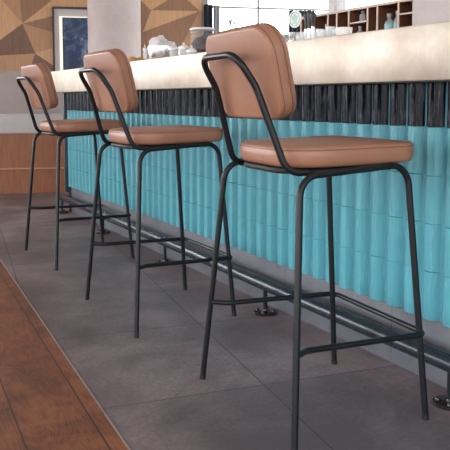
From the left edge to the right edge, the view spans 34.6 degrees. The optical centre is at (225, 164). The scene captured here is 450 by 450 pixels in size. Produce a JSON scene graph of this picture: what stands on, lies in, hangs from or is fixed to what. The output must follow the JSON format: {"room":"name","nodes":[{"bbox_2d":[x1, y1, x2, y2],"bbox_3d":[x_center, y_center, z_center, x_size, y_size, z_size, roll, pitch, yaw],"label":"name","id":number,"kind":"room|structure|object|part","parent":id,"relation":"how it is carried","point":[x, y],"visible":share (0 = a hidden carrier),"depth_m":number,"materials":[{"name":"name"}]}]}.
{"room":"cafe","nodes":[
{"label":"cafe","id":0,"kind":"room"},
{"bbox_2d":[0,0,202,70],"bbox_3d":[-1.958,-1.291,8.097,3.435,3.000,0.150,-1,5,-12],"label":"wall","id":1,"kind":"structure","parent":0,"point":[26,38],"depth_m":8.01,"materials":[{"name":"brown wood"}]},
{"bbox_2d":[52,6,87,70],"bbox_3d":[-1.446,-1.271,8.114,0.959,0.957,0.039,-1,5,-12],"label":"framed picture","id":2,"kind":"object","parent":1,"relation":"attached to","point":[69,24],"visible":0.24,"depth_m":8.04,"materials":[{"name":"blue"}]},
{"bbox_2d":[62,17,87,69],"bbox_3d":[-1.446,-1.274,8.113,0.746,0.723,0.006,-1,5,-12],"label":"artwork","id":3,"kind":"object","parent":2,"relation":"attached to","point":[74,29],"depth_m":8.05},
{"bbox_2d":[0,192,449,449],"bbox_3d":[-1.343,0.643,3.609,11.000,0.050,13.500,-3,6,-28],"label":"floor","id":4,"kind":"structure","parent":0,"point":[150,387],"depth_m":2.52,"materials":[{"name":"grey tile"}]},
{"bbox_2d":[0,71,64,193],"bbox_3d":[-3.259,-0.325,7.219,3.350,1.232,0.632,-1,5,-12],"label":"banquette","id":5,"kind":"object","parent":4,"relation":"on","point":[17,130],"visible":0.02,"depth_m":7.24,"materials":[{"name":"brown wood"}]},
{"bbox_2d":[0,114,62,133],"bbox_3d":[-3.247,-0.394,7.160,3.350,0.193,0.500,-1,5,-12],"label":"seat cushion","id":6,"kind":"object","parent":5,"relation":"on","point":[9,123],"depth_m":7.18,"materials":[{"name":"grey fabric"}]},
{"bbox_2d":[0,71,62,113],"bbox_3d":[-3.306,-0.722,7.400,3.350,0.472,0.190,-1,5,-12],"label":"cushion","id":7,"kind":"object","parent":5,"relation":"on","point":[12,99],"depth_m":7.55,"materials":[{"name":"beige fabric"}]},
{"bbox_2d":[0,259,130,449],"bbox_3d":[-1.091,0.624,3.744,0.005,0.040,13.528,-2,6,-25],"label":"trim","id":8,"kind":"structure","parent":4,"relation":"on","point":[78,374],"depth_m":2.50,"materials":[{"name":"metal"}]},
{"bbox_2d":[16,63,133,270],"bbox_3d":[-0.916,-0.016,4.294,0.582,1.142,0.641,-3,6,-30],"label":"bar stool","id":9,"kind":"object","parent":4,"relation":"on","point":[37,78],"visible":0.9,"depth_m":4.12,"materials":[{"name":"black metal"}]},
{"bbox_3d":[-1.120,0.158,4.476,0.265,0.747,0.066,-1,5,-10],"label":"leg","id":10,"kind":"part","parent":9,"relation":"part of","materials":[{"name":"black metal"}]},
{"bbox_3d":[-1.076,-0.448,4.161,0.128,0.254,0.434,-3,6,-30],"label":"backrest","id":11,"kind":"part","parent":9,"relation":"part of","materials":[{"name":"brown leather"}]},
{"bbox_3d":[-0.981,-0.340,4.227,0.430,0.339,0.400,-3,6,-30],"label":"frame","id":12,"kind":"part","parent":9,"relation":"part of","materials":[{"name":"black metal"}]},
{"bbox_3d":[-0.871,0.196,4.054,0.066,0.747,0.265,4,7,39],"label":"leg","id":13,"kind":"part","parent":9,"relation":"part of","materials":[{"name":"black metal"}]},
{"bbox_3d":[-0.868,-0.233,4.303,0.428,0.072,0.450,-3,6,-30],"label":"seat","id":14,"kind":"part","parent":9,"relation":"part of","materials":[{"name":"brown leather"}]},
{"bbox_3d":[-0.886,0.145,4.583,0.255,0.753,0.048,-4,6,-35],"label":"leg","id":15,"kind":"part","parent":9,"relation":"part of","materials":[{"name":"black metal"}]},
{"bbox_3d":[-0.659,0.180,4.197,0.253,0.753,0.054,-3,6,-30],"label":"leg","id":16,"kind":"part","parent":9,"relation":"part of","materials":[{"name":"black metal"}]},
{"bbox_2d":[87,0,140,57],"bbox_3d":[-1.108,-1.212,7.222,0.524,3.000,0.524,-3,6,-28],"label":"column","id":17,"kind":"structure","parent":4,"relation":"on","point":[112,24],"depth_m":6.99,"materials":[{"name":"paint"}]},
{"bbox_2d":[78,49,236,337],"bbox_3d":[-0.326,0.085,3.173,0.582,1.142,0.641,-3,6,-29],"label":"bar stool","id":18,"kind":"object","parent":4,"relation":"on","point":[112,88],"visible":1,"depth_m":3.01,"materials":[{"name":"black metal"}]},
{"bbox_3d":[-0.526,0.258,3.360,0.265,0.747,0.066,-1,5,-9],"label":"leg","id":19,"kind":"part","parent":18,"relation":"part of","materials":[{"name":"black metal"}]},
{"bbox_3d":[-0.489,-0.348,3.045,0.128,0.254,0.434,-3,6,-29],"label":"backrest","id":20,"kind":"part","parent":18,"relation":"part of","materials":[{"name":"brown leather"}]},
{"bbox_3d":[-0.393,-0.239,3.108,0.430,0.339,0.400,-3,6,-29],"label":"frame","id":21,"kind":"part","parent":18,"relation":"part of","materials":[{"name":"black metal"}]},
{"bbox_3d":[-0.289,0.297,2.931,0.066,0.747,0.265,4,7,41],"label":"leg","id":22,"kind":"part","parent":18,"relation":"part of","materials":[{"name":"black metal"}]},
{"bbox_3d":[-0.278,-0.133,3.180,0.428,0.072,0.450,-3,6,-29],"label":"seat","id":23,"kind":"part","parent":18,"relation":"part of","materials":[{"name":"brown leather"}]},
{"bbox_3d":[-0.289,0.246,3.461,0.255,0.753,0.048,-3,6,-34],"label":"leg","id":24,"kind":"part","parent":18,"relation":"part of","materials":[{"name":"black metal"}]},
{"bbox_3d":[-0.077,0.280,3.076,0.255,0.753,0.048,-2,6,-23],"label":"leg","id":25,"kind":"part","parent":18,"relation":"part of","materials":[{"name":"black metal"}]},
{"bbox_2d":[59,193,449,410],"bbox_3d":[0.211,0.585,3.112,0.108,0.155,6.760,-3,6,-28],"label":"rail","id":26,"kind":"object","parent":4,"relation":"on","point":[440,359],"visible":0.84,"depth_m":2.87,"materials":[{"name":"metal"}]},
{"bbox_3d":[-0.347,0.514,4.142,0.019,0.100,0.018,-3,6,-28],"label":"post","id":27,"kind":"part","parent":26,"relation":"part of","materials":[{"name":"black metal"}]},
{"bbox_3d":[0.175,0.600,3.181,0.019,0.100,0.018,-3,6,-28],"label":"post","id":28,"kind":"part","parent":26,"relation":"part of","materials":[{"name":"black metal"}]},
{"bbox_3d":[0.693,0.686,2.227,0.019,0.100,0.018,-3,6,-28],"label":"post","id":29,"kind":"part","parent":26,"relation":"part of","materials":[{"name":"black metal"}]},
{"bbox_2d":[63,82,449,387],"bbox_3d":[0.462,0.158,3.187,0.482,0.993,6.720,-3,6,-28],"label":"bar counter","id":30,"kind":"object","parent":4,"relation":"on","point":[372,259],"depth_m":2.92,"materials":[{"name":"teal tile"}]},
{"bbox_3d":[-1.127,-0.190,6.108,0.482,0.822,0.035,-3,6,-28],"label":"panel","id":31,"kind":"part","parent":30,"relation":"part of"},
{"bbox_2d":[51,21,449,92],"bbox_3d":[0.435,-0.421,3.123,0.640,0.168,6.725,-3,6,-28],"label":"countertop","id":32,"kind":"structure","parent":30,"relation":"on","point":[416,53],"depth_m":2.49,"materials":[{"name":"beige stone"}]},
{"bbox_2d":[147,45,179,58],"bbox_3d":[-0.379,-0.675,4.452,0.206,0.100,0.216,1,5,12],"label":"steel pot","id":33,"kind":"object","parent":32,"relation":"on","point":[154,51],"visible":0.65,"depth_m":4.36,"materials":[{"name":"silver metal"}]},
{"bbox_2d":[147,35,176,49],"bbox_3d":[-0.381,-0.733,4.439,0.189,0.123,0.185,1,5,8],"label":"napkin","id":34,"kind":"object","parent":33,"relation":"in","point":[160,40],"visible":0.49,"depth_m":4.41,"materials":[{"name":"paper"}]},
{"bbox_2d":[169,43,178,49],"bbox_3d":[-0.294,-0.642,4.120,0.057,0.094,0.057,-3,6,-28],"label":"glass jar","id":35,"kind":"object","parent":32,"relation":"on","point":[173,47],"visible":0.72,"depth_m":4.10,"materials":[{"name":"white"}]},
{"bbox_2d":[179,42,188,48],"bbox_3d":[-0.233,-0.633,4.028,0.057,0.092,0.057,-3,6,-28],"label":"glass jar","id":36,"kind":"object","parent":32,"relation":"on","point":[183,46],"visible":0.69,"depth_m":4.01,"materials":[{"name":"white"}]},
{"bbox_2d":[186,45,196,51],"bbox_3d":[-0.186,-0.616,3.964,0.057,0.070,0.057,-3,6,-28],"label":"glass jar","id":37,"kind":"object","parent":32,"relation":"on","point":[191,49],"visible":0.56,"depth_m":3.94,"materials":[{"name":"white"}]},
{"bbox_2d":[190,27,214,53],"bbox_3d":[-0.140,-0.715,4.334,0.150,0.202,0.150,-4,7,-38],"label":"glass jar","id":38,"kind":"object","parent":32,"relation":"on","point":[199,44],"visible":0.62,"depth_m":4.28,"materials":[{"name":"clear glass"}]},
{"bbox_3d":[-0.140,-0.809,4.325,0.150,0.014,0.150,-4,7,-38],"label":"lid","id":39,"kind":"part","parent":38,"relation":"part of","materials":[{"name":"white ceramic"}]},
{"bbox_2d":[228,18,231,28],"bbox_3d":[0.041,-0.708,4.096,0.077,0.230,0.044,-3,6,-28],"label":"tap","id":40,"kind":"object","parent":32,"relation":"on","point":[229,19],"visible":0.34,"depth_m":4.07,"materials":[{"name":"silver metal"}]},
{"bbox_2d":[289,10,314,39],"bbox_3d":[0.904,-0.840,8.639,0.320,1.965,0.037,-1,5,-12],"label":"curtain","id":41,"kind":"object","parent":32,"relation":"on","point":[291,29],"visible":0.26,"depth_m":8.55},
{"bbox_2d":[304,11,307,38],"bbox_3d":[0.403,-0.638,3.494,0.077,0.198,0.044,-3,6,-28],"label":"tap","id":42,"kind":"object","parent":32,"relation":"on","point":[305,12],"visible":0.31,"depth_m":3.48,"materials":[{"name":"silver metal"}]},
{"bbox_3d":[0.388,-0.693,3.481,0.024,0.085,0.024,-3,6,-28],"label":"handle","id":43,"kind":"part","parent":42,"relation":"part of","materials":[{"name":"black plastic"}]},
{"bbox_2d":[307,10,317,38],"bbox_3d":[0.411,-0.631,3.437,0.077,0.195,0.044,-3,6,-28],"label":"tap","id":44,"kind":"object","parent":32,"relation":"on","point":[308,11],"visible":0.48,"depth_m":3.42,"materials":[{"name":"silver metal"}]},
{"bbox_3d":[0.397,-0.685,3.424,0.024,0.085,0.024,-3,6,-28],"label":"handle","id":45,"kind":"part","parent":44,"relation":"part of","materials":[{"name":"black plastic"}]},
{"bbox_2d":[335,27,352,34],"bbox_3d":[0.450,-0.495,2.751,0.068,0.047,0.068,2,5,16],"label":"coffee cup","id":46,"kind":"object","parent":32,"relation":"on","point":[338,30],"visible":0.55,"depth_m":2.72,"materials":[{"name":"white ceramic"}]},
{"bbox_3d":[-0.578,-0.647,4.605,0.230,0.017,0.230,-3,6,-28],"label":"plate","id":47,"kind":"object","parent":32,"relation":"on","visible":0},
{"bbox_2d":[127,56,136,61],"bbox_3d":[-0.586,-0.656,4.514,0.072,0.033,0.071,4,6,37],"label":"biscuit","id":48,"kind":"object","parent":47,"relation":"on","point":[131,58],"visible":0.62,"depth_m":4.48,"materials":[{"name":"orange food"}]},
{"bbox_3d":[0.301,-0.532,3.300,0.260,0.022,0.380,-3,6,-28],"label":"drip tray","id":49,"kind":"object","parent":32,"relation":"on","visible":0},
{"bbox_2d":[282,34,288,41],"bbox_3d":[0.262,-0.563,3.264,0.052,0.045,0.052,-3,6,-28],"label":"steel cup","id":50,"kind":"object","parent":49,"relation":"on","point":[285,36],"visible":0.19,"depth_m":3.24,"materials":[{"name":"silver metal"}]},
{"bbox_2d":[288,32,299,40],"bbox_3d":[0.300,-0.555,3.172,0.052,0.045,0.052,-3,6,-28],"label":"steel cup","id":51,"kind":"object","parent":49,"relation":"on","point":[292,36],"visible":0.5,"depth_m":3.15,"materials":[{"name":"silver metal"}]},
{"bbox_2d":[310,13,322,38],"bbox_3d":[0.398,-0.586,3.171,0.077,0.152,0.044,-3,6,-28],"label":"tap","id":52,"kind":"object","parent":49,"relation":"on","point":[312,15],"visible":0.66,"depth_m":3.15,"materials":[{"name":"silver metal"}]},
{"bbox_3d":[0.383,-0.631,3.159,0.029,0.060,0.029,-3,6,-28],"label":"handle","id":53,"kind":"part","parent":52,"relation":"part of","materials":[{"name":"black plastic"}]},
{"bbox_2d":[200,23,428,449],"bbox_3d":[0.233,0.173,2.185,0.582,1.142,0.641,-2,6,-24],"label":"bar stool","id":54,"kind":"object","parent":4,"relation":"on","point":[250,75],"visible":1,"depth_m":2.02,"materials":[{"name":"brown leather"}]},
{"bbox_3d":[0.047,0.345,2.387,0.265,0.747,0.066,0,5,-4],"label":"leg","id":55,"kind":"part","parent":54,"relation":"part of","materials":[{"name":"black metal"}]},
{"bbox_3d":[0.063,-0.260,2.070,0.128,0.254,0.434,-2,6,-24],"label":"backrest","id":56,"kind":"part","parent":54,"relation":"part of","materials":[{"name":"brown leather"}]},
{"bbox_3d":[0.164,-0.151,2.125,0.430,0.339,0.400,-2,6,-24],"label":"frame","id":57,"kind":"part","parent":54,"relation":"part of","materials":[{"name":"black metal"}]},
{"bbox_3d":[0.264,0.387,1.925,0.247,0.747,0.106,-2,6,-24],"label":"leg","id":58,"kind":"part","parent":54,"relation":"part of","materials":[{"name":"black metal"}]},
{"bbox_3d":[0.283,-0.043,2.188,0.428,0.072,0.450,-2,6,-24],"label":"seat","id":59,"kind":"part","parent":54,"relation":"part of","materials":[{"name":"brown leather"}]},
{"bbox_3d":[0.292,0.335,2.469,0.255,0.753,0.048,-3,6,-29],"label":"leg","id":60,"kind":"part","parent":54,"relation":"part of","materials":[{"name":"black metal"}]},
{"bbox_3d":[0.473,0.371,2.069,0.255,0.753,0.048,-2,5,-19],"label":"leg","id":61,"kind":"part","parent":54,"relation":"part of","materials":[{"name":"black metal"}]},
{"bbox_2d":[300,0,412,39],"bbox_3d":[0.984,-0.259,4.819,0.322,1.530,1.264,-3,6,-28],"label":"cubby shelf","id":62,"kind":"object","parent":4,"relation":"on","point":[374,17],"visible":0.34,"depth_m":4.62,"materials":[{"name":"brown wood"}]},
{"bbox_2d":[385,13,393,28],"bbox_3d":[1.016,-0.844,4.476,0.068,0.175,0.068,-3,6,-28],"label":"glass bottle","id":63,"kind":"object","parent":62,"relation":"on","point":[387,26],"visible":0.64,"depth_m":4.45,"materials":[{"name":"teal glass"}]},
{"bbox_2d":[412,0,449,25],"bbox_3d":[1.303,-0.908,3.833,0.600,3.000,0.600,-3,6,-28],"label":"column","id":64,"kind":"structure","parent":4,"relation":"on","point":[423,11],"depth_m":3.69,"materials":[{"name":"paint"}]},
{"bbox_2d":[328,0,335,11],"bbox_3d":[2.650,-0.770,2.293,0.100,3.000,7.620,-3,6,-28],"label":"wall","id":65,"kind":"structure","parent":0,"point":[331,3],"depth_m":5.55,"materials":[{"name":"white paint"}]},
{"bbox_2d":[336,0,345,10],"bbox_3d":[1.670,-1.530,4.045,0.060,1.800,3.340,-3,6,-28],"label":"window","id":66,"kind":"structure","parent":65,"relation":"in","point":[340,4],"depth_m":5.51,"materials":[{"name":"white paint"}]},
{"bbox_3d":[-1.343,-2.420,3.334,11.000,0.100,13.500,-3,6,-28],"label":"ceiling","id":67,"kind":"structure","parent":0,"visible":0},
{"bbox_2d":[289,0,301,27],"bbox_3d":[0.374,-1.569,3.807,0.011,1.679,0.092,-4,7,-39],"label":"hanging sign","id":68,"kind":"object","parent":67,"relation":"hanging from","point":[295,18],"visible":1,"depth_m":3.87,"materials":[{"name":"white ceramic"}]},
{"bbox_3d":[1.414,-0.286,8.931,3.367,0.850,1.098,-3,6,-28],"label":"wall","id":69,"kind":"structure","parent":0,"visible":0},
{"bbox_2d":[213,5,219,32],"bbox_3d":[-0.104,-0.838,8.417,0.075,2.000,0.039,-1,5,-12],"label":"curtain","id":70,"kind":"object","parent":69,"relation":"hanging from","point":[216,8],"visible":0.31,"depth_m":8.34,"materials":[{"name":"grey fabric"}]},
{"bbox_2d":[203,0,327,35],"bbox_3d":[1.419,-1.778,8.773,3.460,2.150,0.100,-1,5,-12],"label":"window","id":71,"kind":"structure","parent":69,"relation":"in","point":[258,7],"depth_m":8.51,"materials":[{"name":"white"}]},
{"bbox_3d":[1.419,-1.778,8.773,3.460,2.150,0.100,-1,5,-12],"label":"frame","id":72,"kind":"part","parent":71,"relation":"part of","materials":[{"name":"black metal"}]},
{"bbox_2d":[204,4,212,37],"bbox_3d":[-0.196,-0.838,8.397,0.103,2.005,0.039,-1,5,-12],"label":"curtain","id":73,"kind":"object","parent":71,"relation":"hanging from","point":[208,9],"visible":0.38,"depth_m":8.32,"materials":[{"name":"black fabric"}]}
]}

